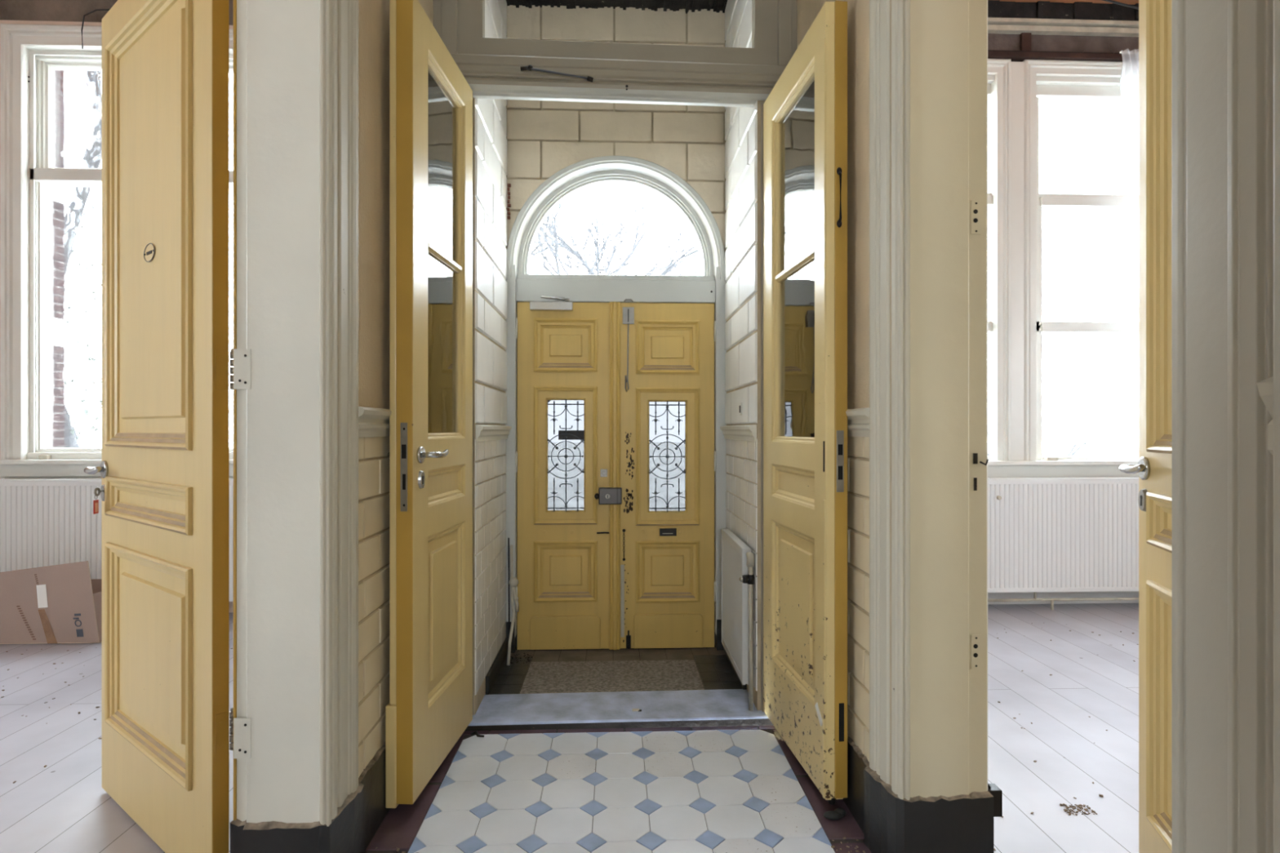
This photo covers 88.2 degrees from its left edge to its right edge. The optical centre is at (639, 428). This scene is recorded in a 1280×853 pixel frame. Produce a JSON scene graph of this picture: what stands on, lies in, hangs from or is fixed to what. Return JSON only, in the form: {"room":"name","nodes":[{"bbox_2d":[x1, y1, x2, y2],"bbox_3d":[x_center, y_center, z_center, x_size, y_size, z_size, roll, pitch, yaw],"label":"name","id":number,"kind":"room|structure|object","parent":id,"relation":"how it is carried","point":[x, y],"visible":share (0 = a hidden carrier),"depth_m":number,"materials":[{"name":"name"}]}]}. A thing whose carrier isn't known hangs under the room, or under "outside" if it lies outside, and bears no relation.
{"room":"entrance hallway","nodes":[
{"label":"entrance hallway","id":0,"kind":"room"},
{"bbox_2d":[80,8,110,48],"bbox_3d":[-3.619,-2.667,4.398,0.199,0.274,0.013,0,0,-5],"label":"cable","id":1,"kind":"object","parent":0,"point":[94,11],"visible":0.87,"depth_m":4.39,"materials":[{"name":"grey plastic"}]},
{"bbox_2d":[0,0,233,612],"bbox_3d":[-3.178,-1.000,4.613,4.400,4.500,0.260,0,0,-2],"label":"wall","id":2,"kind":"structure","parent":0,"point":[68,11],"depth_m":4.47,"materials":[{"name":"grey paint"}]},
{"bbox_2d":[0,23,233,479],"bbox_3d":[-3.384,-1.157,4.525,1.820,3.095,0.300,0,0,-2],"label":"window","id":3,"kind":"structure","parent":2,"relation":"in","point":[51,86],"depth_m":4.49,"materials":[{"name":"white paint"}]},
{"bbox_2d":[0,478,233,601],"bbox_3d":[-3.399,0.789,4.381,1.746,0.921,0.183,0,0,-2],"label":"radiator","id":4,"kind":"object","parent":2,"relation":"attached to","point":[44,522],"visible":0.27,"depth_m":4.28,"materials":[{"name":"white metal"}]},
{"bbox_2d":[0,478,233,481],"bbox_3d":[-3.397,0.335,4.324,1.746,0.012,0.068,0,0,-2],"label":"grille","id":5,"kind":"object","parent":4,"relation":"attached to","point":[230,479],"depth_m":4.28,"materials":[{"name":"white metal"}]},
{"bbox_2d":[358,0,433,777],"bbox_3d":[-0.957,-0.850,2.258,0.240,4.200,1.015,0,0,-2],"label":"wall","id":6,"kind":"structure","parent":0,"point":[373,15],"depth_m":2.06,"materials":[{"name":"beige paint"}]},
{"bbox_2d":[233,0,319,822],"bbox_3d":[-0.944,-0.950,1.740,0.239,4.000,0.051,0,0,-2],"label":"door frame","id":7,"kind":"structure","parent":6,"relation":"in","point":[276,42],"depth_m":1.72,"materials":[{"name":"white paint"}]},
{"bbox_2d":[83,0,233,852],"bbox_3d":[-1.471,-0.088,2.015,0.936,2.653,0.170,0,0,37],"label":"door","id":8,"kind":"structure","parent":7,"relation":"attached to","point":[167,720],"depth_m":1.92,"materials":[{"name":"yellow paint"}]},
{"bbox_2d":[93,487,102,514],"bbox_3d":[-1.820,0.240,2.218,0.008,0.087,0.056,0,0,-15],"label":"key","id":9,"kind":"object","parent":8,"relation":"hanging from","point":[95,503],"visible":1,"depth_m":2.20,"materials":[{"name":"metal"}]},
{"bbox_2d":[230,741,390,852],"bbox_3d":[-0.946,1.132,2.225,0.278,0.236,1.042,0,0,-2],"label":"baseboard","id":10,"kind":"structure","parent":6,"relation":"attached to","point":[362,813],"depth_m":1.75,"materials":[{"name":"black stone"}]},
{"bbox_2d":[319,0,358,826],"bbox_3d":[-0.837,-0.958,1.810,0.065,3.985,0.192,0,0,-2],"label":"door frame","id":11,"kind":"structure","parent":6,"relation":"attached to","point":[338,19],"depth_m":1.75,"materials":[{"name":"white paint"}]},
{"bbox_2d":[358,406,391,437],"bbox_3d":[-0.825,-0.021,2.303,0.036,0.091,0.815,0,0,-2],"label":"rail","id":12,"kind":"object","parent":6,"relation":"attached to","point":[372,422],"visible":0.26,"depth_m":2.01,"materials":[{"name":"white paint"}]},
{"bbox_2d":[473,0,507,715],"bbox_3d":[-0.777,-0.560,3.388,0.128,3.620,1.170,0,0,-2],"label":"wall","id":13,"kind":"structure","parent":0,"point":[490,115],"depth_m":3.08,"materials":[{"name":"white paint"}]},
{"bbox_2d":[475,424,511,441],"bbox_3d":[-0.698,0.018,3.201,0.032,0.073,0.790,0,0,-2],"label":"rail","id":14,"kind":"object","parent":13,"relation":"attached to","point":[483,433],"visible":1,"depth_m":3.07,"materials":[{"name":"white paint"}]},
{"bbox_2d":[485,638,508,694],"bbox_3d":[-0.717,1.181,3.319,0.024,0.089,0.572,0,0,-2],"label":"baseboard","id":15,"kind":"structure","parent":13,"relation":"attached to","point":[499,660],"depth_m":3.23,"materials":[{"name":"black stone"}]},
{"bbox_2d":[0,603,1138,852],"bbox_3d":[0.060,1.263,1.053,10.600,0.094,7.300,0,0,-2],"label":"floor","id":16,"kind":"structure","parent":0,"point":[695,789],"depth_m":2.50,"materials":[{"name":"tile"}]},
{"bbox_2d":[0,560,102,644],"bbox_3d":[-3.610,1.010,3.999,0.990,0.475,0.346,0,0,-2],"label":"cardboard box","id":17,"kind":"object","parent":16,"relation":"on","point":[61,603],"visible":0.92,"depth_m":3.84,"materials":[{"name":"brown cardboard"}]},
{"bbox_2d":[0,647,232,782],"bbox_3d":[-2.896,1.248,2.987,1.639,0.006,1.579,0,0,-2],"label":"debris","id":18,"kind":"object","parent":16,"relation":"on","point":[45,766],"visible":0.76,"depth_m":3.01,"materials":[{"name":"brown"}]},
{"bbox_2d":[471,730,484,737],"bbox_3d":[-0.661,1.241,2.685,0.062,0.020,0.020,0,0,29],"label":"nail","id":19,"kind":"object","parent":16,"relation":"on","point":[476,733],"visible":1,"depth_m":2.68,"materials":[{"name":"metal"}]},
{"bbox_2d":[506,537,519,665],"bbox_3d":[-0.682,0.904,3.493,0.058,0.628,0.208,0,0,-2],"label":"gas pipe","id":20,"kind":"object","parent":16,"relation":"on","point":[513,581],"visible":1,"depth_m":3.57,"materials":[{"name":"metal"}]},
{"bbox_2d":[509,577,519,612],"bbox_3d":[-0.683,0.897,3.577,0.054,0.186,0.042,0,0,-2],"label":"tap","id":21,"kind":"object","parent":20,"relation":"on","point":[513,581],"depth_m":3.57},
{"bbox_2d":[510,653,532,663],"bbox_3d":[-0.634,1.215,3.499,0.126,0.005,0.160,0,0,-2],"label":"debris","id":22,"kind":"object","parent":16,"relation":"on","point":[512,656],"visible":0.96,"depth_m":3.50,"materials":[{"name":"metal"}]},
{"bbox_2d":[375,836,865,852],"bbox_3d":[-0.063,1.249,1.928,1.488,0.005,0.141,0,0,-2],"label":"debris","id":23,"kind":"object","parent":16,"relation":"on","point":[844,837],"visible":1,"depth_m":1.97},
{"bbox_2d":[632,708,641,711],"bbox_3d":[-0.013,1.213,2.848,0.040,0.006,0.017,0,0,-2],"label":"flake","id":24,"kind":"object","parent":16,"relation":"on","point":[633,709],"visible":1,"depth_m":2.84,"materials":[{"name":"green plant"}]},
{"bbox_2d":[823,808,845,819],"bbox_3d":[0.626,1.236,2.117,0.077,0.026,0.038,0,0,-17],"label":"wedge","id":25,"kind":"object","parent":16,"relation":"on","point":[838,813],"visible":1,"depth_m":2.11,"materials":[{"name":"black rubber"}]},
{"bbox_2d":[996,622,1138,817],"bbox_3d":[2.034,1.248,3.056,2.092,0.006,2.350,0,0,-2],"label":"debris","id":26,"kind":"object","parent":16,"relation":"on","point":[1034,761],"visible":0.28,"depth_m":2.80,"materials":[{"name":"brown"}]},
{"bbox_2d":[1059,803,1097,815],"bbox_3d":[1.437,1.248,2.168,0.100,0.005,0.064,0,0,-2],"label":"debris","id":27,"kind":"object","parent":16,"relation":"on","point":[1060,804],"visible":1,"depth_m":2.17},
{"bbox_2d":[506,4,725,251],"bbox_3d":[-0.130,-1.631,3.693,1.404,1.479,0.150,0,0,-2],"label":"wall","id":28,"kind":"structure","parent":0,"point":[544,138],"depth_m":3.63,"materials":[{"name":"beige brick"}]},
{"bbox_2d":[515,295,715,649],"bbox_3d":[-0.130,0.245,3.637,1.113,1.937,0.121,0,0,-2],"label":"door","id":29,"kind":"structure","parent":28,"relation":"in","point":[615,455],"depth_m":3.65,"materials":[{"name":"yellow paint"}]},
{"bbox_2d":[546,399,584,511],"bbox_3d":[-0.409,0.151,3.643,0.206,0.627,0.020,0,0,-2],"label":"grille","id":30,"kind":"object","parent":29,"relation":"attached to","point":[565,417],"depth_m":3.65,"materials":[{"name":"metal"}]},
{"bbox_2d":[648,400,685,512],"bbox_3d":[0.152,0.154,3.664,0.206,0.627,0.020,0,0,-2],"label":"grille","id":31,"kind":"object","parent":29,"relation":"attached to","point":[667,419],"depth_m":3.68,"materials":[{"name":"metal"}]},
{"bbox_2d":[505,264,726,653],"bbox_3d":[-0.131,0.177,3.673,1.217,2.145,0.130,0,0,-2],"label":"door frame","id":32,"kind":"structure","parent":28,"relation":"attached to","point":[582,291],"depth_m":3.63,"materials":[{"name":"paint"}]},
{"bbox_2d":[506,155,724,280],"bbox_3d":[-0.132,-1.161,3.675,1.204,0.673,0.126,0,0,-2],"label":"window","id":33,"kind":"structure","parent":28,"relation":"in","point":[574,178],"depth_m":3.65,"materials":[{"name":"paint"}]},
{"bbox_2d":[506,0,727,13],"bbox_3d":[-0.117,-2.336,3.338,1.204,0.068,0.820,0,0,-2],"label":"ceiling","id":34,"kind":"structure","parent":0,"point":[717,6],"depth_m":3.59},
{"bbox_2d":[724,0,765,710],"bbox_3d":[0.538,-0.560,3.438,0.128,3.620,1.170,0,0,-2],"label":"wall","id":35,"kind":"structure","parent":0,"point":[742,124],"depth_m":3.10,"materials":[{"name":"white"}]},
{"bbox_2d":[724,648,746,689],"bbox_3d":[0.482,1.181,3.365,0.024,0.089,0.572,0,0,-2],"label":"baseboard","id":36,"kind":"structure","parent":35,"relation":"attached to","point":[744,686],"depth_m":3.24,"materials":[{"name":"black wood"}]},
{"bbox_2d":[721,528,754,711],"bbox_3d":[0.460,0.870,3.151,0.071,0.692,0.624,0,0,-1],"label":"radiator","id":37,"kind":"object","parent":35,"relation":"attached to","point":[737,557],"visible":1,"depth_m":3.02,"materials":[{"name":"metal"}]},
{"bbox_2d":[721,528,751,551],"bbox_3d":[0.457,0.530,3.180,0.038,0.012,0.566,0,0,-2],"label":"grille","id":38,"kind":"object","parent":37,"relation":"attached to","point":[730,536],"depth_m":3.14,"materials":[{"name":"white metal"}]},
{"bbox_2d":[720,424,756,441],"bbox_3d":[0.473,0.018,3.245,0.032,0.073,0.790,0,0,-2],"label":"rail","id":39,"kind":"object","parent":35,"relation":"attached to","point":[743,433],"visible":1,"depth_m":3.11,"materials":[{"name":"white paint"}]},
{"bbox_2d":[739,402,742,415],"bbox_3d":[0.482,-0.095,3.163,0.009,0.060,0.045,0,0,-2],"label":"light switch","id":40,"kind":"object","parent":35,"relation":"attached to","point":[740,403],"visible":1,"depth_m":3.15,"materials":[{"name":"white paint"}]},
{"bbox_2d":[797,0,891,785],"bbox_3d":[0.826,-0.850,2.366,0.270,4.200,0.995,0,0,-2],"label":"wall","id":41,"kind":"structure","parent":0,"point":[858,11],"depth_m":2.11,"materials":[{"name":"beige paint"}]},
{"bbox_2d":[845,407,870,436],"bbox_3d":[0.677,-0.021,2.392,0.036,0.091,0.810,0,0,-2],"label":"rail","id":42,"kind":"object","parent":41,"relation":"attached to","point":[858,420],"visible":0.29,"depth_m":2.07,"materials":[{"name":"white paint"}]},
{"bbox_2d":[869,0,910,799],"bbox_3d":[0.724,-0.958,1.917,0.070,3.985,0.177,0,0,-24],"label":"door frame","id":43,"kind":"structure","parent":41,"relation":"attached to","point":[879,10],"depth_m":1.90,"materials":[{"name":"white paint"}]},
{"bbox_2d":[842,733,993,852],"bbox_3d":[0.815,1.132,2.341,0.303,0.236,1.023,0,0,-2],"label":"baseboard","id":44,"kind":"structure","parent":41,"relation":"attached to","point":[888,823],"depth_m":1.84,"materials":[{"name":"black stone"}]},
{"bbox_2d":[910,0,988,797],"bbox_3d":[0.862,-0.950,1.859,0.240,4.000,0.050,0,0,-2],"label":"door frame","id":45,"kind":"structure","parent":41,"relation":"in","point":[948,38],"depth_m":1.84,"materials":[{"name":"beige paint"}]},
{"bbox_2d":[987,782,1002,817],"bbox_3d":[1.002,1.049,1.889,0.050,0.102,0.040,0,0,-2],"label":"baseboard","id":46,"kind":"structure","parent":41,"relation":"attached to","point":[993,788],"depth_m":1.87,"materials":[{"name":"wood"}]},
{"bbox_2d":[987,32,1138,604],"bbox_3d":[2.918,-1.000,4.844,4.600,4.500,0.260,0,0,-2],"label":"wall","id":47,"kind":"structure","parent":0,"point":[1024,41],"depth_m":4.73,"materials":[{"name":"paint"}]},
{"bbox_2d":[987,51,1138,477],"bbox_3d":[2.778,-1.117,4.712,2.390,3.014,0.295,0,0,-2],"label":"window","id":48,"kind":"structure","parent":47,"relation":"in","point":[1085,114],"depth_m":4.73,"materials":[{"name":"white paint"}]},
{"bbox_2d":[987,477,1138,609],"bbox_3d":[3.102,0.794,4.619,2.556,0.911,0.203,0,0,-2],"label":"radiator","id":49,"kind":"object","parent":47,"relation":"attached to","point":[1045,534],"visible":0.38,"depth_m":4.53,"materials":[{"name":"white metal"}]},
{"bbox_2d":[987,477,1138,479],"bbox_3d":[3.104,0.345,4.571,2.556,0.012,0.068,0,0,-2],"label":"grille","id":50,"kind":"object","parent":49,"relation":"attached to","point":[988,478],"depth_m":4.54,"materials":[{"name":"white metal"}]},
{"bbox_2d":[987,49,1138,62],"bbox_3d":[2.924,-2.651,4.699,4.400,0.067,0.090,0,0,-2],"label":"beam","id":51,"kind":"structure","parent":47,"relation":"attached to","point":[1014,55],"depth_m":4.66,"materials":[{"name":"brown wood"}]},
{"bbox_2d":[997,0,1138,4],"bbox_3d":[3.057,-3.138,1.192,4.600,0.225,7.344,0,0,-2],"label":"ceiling","id":52,"kind":"structure","parent":0,"point":[1126,2],"depth_m":4.67,"materials":[{"name":"brown wood"}]},
{"bbox_2d":[987,0,1138,37],"bbox_3d":[2.933,-2.938,4.702,4.419,0.225,0.066,0,0,-2],"label":"beam","id":53,"kind":"structure","parent":52,"relation":"attached to","point":[1039,18],"depth_m":4.68,"materials":[{"name":"wood"}]},
{"bbox_2d":[1101,0,1138,9],"bbox_3d":[3.505,-2.942,4.516,1.454,0.188,0.026,0,0,-4],"label":"cable","id":54,"kind":"object","parent":52,"relation":"hanging from","point":[1108,1],"visible":0.18,"depth_m":4.49,"materials":[{"name":"grey plastic"}]},
{"bbox_3d":[0.957,-0.850,-0.829,0.250,4.200,3.470,0,0,-2],"label":"wall","id":55,"kind":"structure","parent":0,"visible":0},
{"bbox_2d":[1119,0,1171,852],"bbox_3d":[1.197,-0.088,1.311,0.170,2.653,0.908,0,0,18],"label":"door","id":56,"kind":"structure","parent":55,"relation":"in","point":[1153,468],"depth_m":1.65,"materials":[{"name":"yellow paint"}]},
{"bbox_2d":[1171,0,1273,852],"bbox_3d":[0.880,-0.850,0.865,0.275,4.200,0.148,0,0,-2],"label":"door frame","id":57,"kind":"structure","parent":55,"relation":"attached to","point":[1222,51],"depth_m":0.85,"materials":[{"name":"grey wood"}]},
{"bbox_2d":[1256,376,1273,455],"bbox_3d":[0.754,0.006,0.772,0.034,0.148,0.035,0,0,-2],"label":"rail","id":58,"kind":"object","parent":55,"relation":"attached to","point":[1265,387],"visible":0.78,"depth_m":0.78,"materials":[{"name":"white paint"}]},
{"bbox_2d":[1273,0,1279,852],"bbox_3d":[0.747,-0.850,0.690,0.055,4.200,0.122,0,0,-2],"label":"door frame","id":59,"kind":"structure","parent":55,"relation":"attached to","point":[1276,2],"depth_m":0.74,"materials":[{"name":"grey wood"}]},
{"bbox_3d":[-0.112,-1.000,3.748,2.040,4.500,1.900,0,0,-2],"label":"wall partition","id":60,"kind":"structure","parent":0,"visible":0},
{"bbox_2d":[385,0,472,808],"bbox_3d":[-0.740,-0.092,2.430,0.184,2.625,0.629,0,0,3],"label":"door","id":61,"kind":"structure","parent":60,"relation":"in","point":[429,708],"depth_m":2.23,"materials":[{"name":"yellow paint"}]},
{"bbox_2d":[520,64,593,82],"bbox_3d":[-0.343,-1.472,2.732,0.301,0.054,0.025,0,0,-6],"label":"stay","id":62,"kind":"object","parent":60,"relation":"attached to","point":[530,67],"visible":1,"depth_m":2.73,"materials":[{"name":"metal"}]},
{"bbox_2d":[433,0,797,715],"bbox_3d":[-0.095,-0.867,2.846,1.630,4.166,0.176,0,0,-4],"label":"door frame","id":63,"kind":"structure","parent":60,"relation":"attached to","point":[621,73],"depth_m":2.79,"materials":[{"name":"paint"}]},
{"bbox_2d":[763,0,847,804],"bbox_3d":[0.599,-0.084,2.475,0.079,2.612,0.709,0,0,-6],"label":"door","id":64,"kind":"structure","parent":60,"relation":"in","point":[805,113],"depth_m":2.34,"materials":[{"name":"yellow paint"}]},
{"label":"outside","id":65,"kind":"structure","parent":0,"visible":0},
{"bbox_2d":[81,442,1126,456],"bbox_3d":[-1.782,1.900,46.866,120.000,0.100,86.200,0,0,-2],"label":"ground","id":66,"kind":"structure","parent":65,"point":[1090,449],"depth_m":59.68,"materials":[{"name":"white"}]},
{"bbox_2d":[71,253,102,448],"bbox_3d":[-8.621,-6.394,9.932,9.951,16.577,5.761,0,0,36],"label":"tree","id":67,"kind":"object","parent":66,"relation":"on","point":[75,442],"visible":0.12,"depth_m":11.06,"materials":[{"name":"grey plant"}]},
{"bbox_2d":[529,185,702,275],"bbox_3d":[-2.267,-3.385,20.408,8.959,10.488,10.982,0,0,2],"label":"tree","id":68,"kind":"object","parent":66,"relation":"on","point":[555,238],"visible":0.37,"depth_m":18.06,"materials":[{"name":"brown plant"}]},
{"bbox_2d":[987,351,1084,456],"bbox_3d":[5.208,0.113,9.573,2.167,3.491,1.691,0,0,-16],"label":"bare shrub","id":69,"kind":"object","parent":66,"relation":"on","point":[1054,438],"visible":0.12,"depth_m":9.54,"materials":[{"name":"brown plant"}]},
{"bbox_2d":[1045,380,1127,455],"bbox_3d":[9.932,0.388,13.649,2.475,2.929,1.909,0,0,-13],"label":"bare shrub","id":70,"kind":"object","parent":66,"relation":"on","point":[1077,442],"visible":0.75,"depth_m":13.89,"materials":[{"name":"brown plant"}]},
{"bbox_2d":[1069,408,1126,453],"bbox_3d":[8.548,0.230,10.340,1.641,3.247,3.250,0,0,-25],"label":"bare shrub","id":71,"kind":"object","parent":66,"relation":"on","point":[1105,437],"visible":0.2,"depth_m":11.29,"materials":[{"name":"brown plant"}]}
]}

